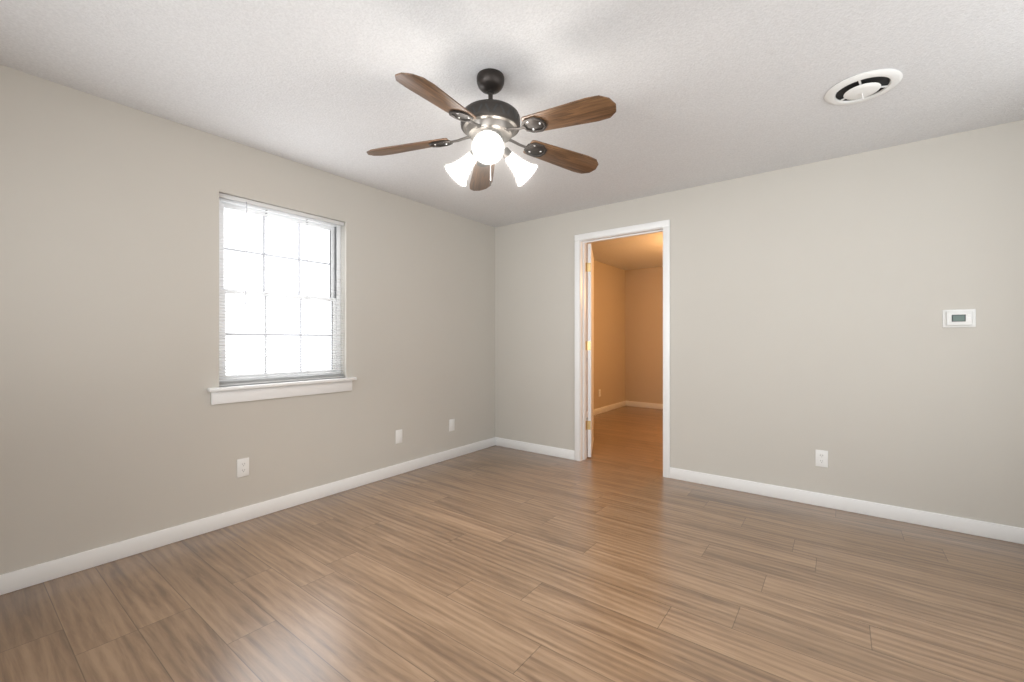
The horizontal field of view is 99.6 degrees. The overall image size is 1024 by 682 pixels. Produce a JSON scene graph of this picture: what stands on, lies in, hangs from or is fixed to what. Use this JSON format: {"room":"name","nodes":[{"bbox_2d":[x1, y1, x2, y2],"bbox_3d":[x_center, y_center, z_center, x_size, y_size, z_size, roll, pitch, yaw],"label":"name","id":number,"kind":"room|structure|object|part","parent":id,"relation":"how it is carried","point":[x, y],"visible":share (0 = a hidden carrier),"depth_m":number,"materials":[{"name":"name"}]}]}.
{"room":"empty living room","nodes":[
{"label":"empty living room","id":0,"kind":"room"},
{"bbox_2d":[0,64,624,574],"bbox_3d":[-0.505,-0.053,4.563,0.150,2.440,8.490,0,0,37],"label":"wall","id":1,"kind":"structure","parent":0,"point":[116,426],"depth_m":2.51,"materials":[{"name":"beige paint"}]},
{"bbox_2d":[237,457,248,477],"bbox_3d":[-1.739,0.819,2.801,0.008,0.117,0.072,0,0,37],"label":"outlet","id":2,"kind":"object","parent":1,"relation":"attached to","point":[243,467],"visible":1,"depth_m":2.80,"materials":[{"name":"white plastic"}]},
{"bbox_2d":[0,437,495,594],"bbox_3d":[-1.556,1.121,3.038,0.013,0.092,4.550,0,0,37],"label":"baseboard","id":3,"kind":"structure","parent":1,"relation":"attached to","point":[12,581],"depth_m":2.60,"materials":[{"name":"white wood"}]},
{"bbox_2d":[207,198,356,404],"bbox_3d":[-1.595,-0.271,3.068,0.183,1.325,1.000,0,0,37],"label":"window","id":4,"kind":"structure","parent":1,"relation":"in","point":[332,241],"depth_m":3.05,"materials":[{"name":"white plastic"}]},
{"bbox_2d":[219,193,343,386],"bbox_3d":[-1.581,-0.322,3.058,0.052,1.216,0.858,0,0,37],"label":"window blinds","id":5,"kind":"object","parent":4,"relation":"attached to","point":[277,209],"visible":0.85,"depth_m":2.99,"materials":[{"name":"white plastic"}]},
{"bbox_3d":[-1.572,0.340,3.050,0.123,0.105,1.000,0,0,37],"label":"window sill apron","id":6,"kind":"part","parent":4,"relation":"part of","materials":[{"name":"white wood"}]},
{"bbox_2d":[396,429,401,443],"bbox_3d":[-0.989,0.837,3.792,0.007,0.117,0.072,0,0,37],"label":"electrical outlet","id":7,"kind":"object","parent":1,"relation":"attached to","point":[398,436],"visible":1,"depth_m":3.79,"materials":[{"name":"white plastic"}]},
{"bbox_2d":[449,419,454,431],"bbox_3d":[-0.598,0.837,4.310,0.007,0.117,0.072,0,0,37],"label":"electrical outlet","id":8,"kind":"object","parent":1,"relation":"attached to","point":[451,424],"visible":1,"depth_m":4.30,"materials":[{"name":"white plastic"}]},
{"bbox_2d":[587,401,625,416],"bbox_3d":[0.969,1.121,6.376,0.013,0.092,3.580,0,0,37],"label":"baseboard","id":9,"kind":"structure","parent":1,"relation":"attached to","point":[608,408],"depth_m":7.21,"materials":[{"name":"white wood"}]},
{"bbox_2d":[0,406,1023,681],"bbox_3d":[1.298,1.217,3.200,4.670,0.100,8.490,0,0,37],"label":"floor","id":10,"kind":"structure","parent":0,"point":[616,556],"depth_m":2.01,"materials":[{"name":"wood"}]},
{"bbox_2d":[0,0,1023,269],"bbox_3d":[1.298,-1.323,3.200,4.670,0.100,8.490,0,0,37],"label":"ceiling","id":11,"kind":"structure","parent":0,"point":[700,92],"depth_m":2.08,"materials":[{"name":"white paint"}]},
{"bbox_2d":[367,68,615,190],"bbox_3d":[-0.092,-1.009,2.045,1.195,0.528,1.194,0,0,37],"label":"ceiling fan","id":12,"kind":"object","parent":11,"relation":"hanging from","point":[490,127],"visible":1,"depth_m":1.99,"materials":[{"name":"brown wood"}]},
{"bbox_2d":[824,69,902,104],"bbox_3d":[1.756,-1.245,2.173,0.306,0.055,0.306,0,0,37],"label":"ceiling vent","id":13,"kind":"object","parent":11,"relation":"in","point":[862,87],"visible":1,"depth_m":2.14,"materials":[{"name":"white plastic"}]},
{"bbox_2d":[625,267,662,403],"bbox_3d":[3.404,-0.053,6.854,3.320,2.440,0.120,0,0,37],"label":"wall","id":14,"kind":"structure","parent":0,"point":[644,335],"depth_m":7.59,"materials":[{"name":"paint"}]},
{"bbox_2d":[626,401,662,408],"bbox_3d":[3.316,1.121,6.838,3.174,0.092,0.013,0,0,37],"label":"baseboard","id":15,"kind":"structure","parent":14,"relation":"attached to","point":[645,405],"depth_m":7.58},
{"bbox_2d":[495,120,1023,527],"bbox_3d":[1.650,-0.053,3.541,4.520,2.440,0.120,0,0,37],"label":"wall","id":16,"kind":"structure","parent":0,"point":[809,302],"depth_m":3.02,"materials":[{"name":"beige paint"}]},
{"bbox_2d":[496,437,574,459],"bbox_3d":[0.217,1.121,4.542,1.000,0.092,0.013,0,0,37],"label":"baseboard","id":17,"kind":"structure","parent":16,"relation":"attached to","point":[541,449],"depth_m":4.50,"materials":[{"name":"white wood"}]},
{"bbox_2d":[575,219,669,477],"bbox_3d":[1.021,0.066,4.017,0.916,2.202,0.152,0,0,37],"label":"door frame","id":18,"kind":"structure","parent":16,"relation":"in","point":[583,240],"depth_m":4.19,"materials":[{"name":"white wood"}]},
{"bbox_2d":[586,243,593,456],"bbox_3d":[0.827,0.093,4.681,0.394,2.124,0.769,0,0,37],"label":"door leaf","id":19,"kind":"structure","parent":18,"relation":"attached to","point":[590,346],"depth_m":4.30,"materials":[{"name":"white wood"}]},
{"bbox_2d":[815,450,827,467],"bbox_3d":[2.186,0.830,3.056,0.072,0.117,0.008,0,0,37],"label":"outlet","id":20,"kind":"object","parent":16,"relation":"attached to","point":[821,458],"visible":1,"depth_m":3.05,"materials":[{"name":"white plastic"}]},
{"bbox_2d":[670,467,1023,543],"bbox_3d":[2.326,1.121,2.947,2.458,0.092,0.013,0,0,37],"label":"baseboard","id":21,"kind":"structure","parent":16,"relation":"attached to","point":[1013,534],"depth_m":2.91,"materials":[{"name":"white wood"}]},
{"bbox_2d":[942,309,975,327],"bbox_3d":[2.725,-0.138,2.638,0.144,0.110,0.026,0,0,37],"label":"thermostat","id":22,"kind":"object","parent":16,"relation":"attached to","point":[959,318],"visible":1,"depth_m":2.63,"materials":[{"name":"white plastic"}]},
{"label":"outside","id":23,"kind":"structure","parent":0,"visible":0},
{"bbox_2d":[224,208,330,374],"bbox_3d":[-1.796,-0.273,3.220,0.010,2.320,2.070,0,0,37],"label":"sky","id":24,"kind":"structure","parent":23,"point":[236,316],"depth_m":3.24,"materials":[{"name":"white"}]}
]}

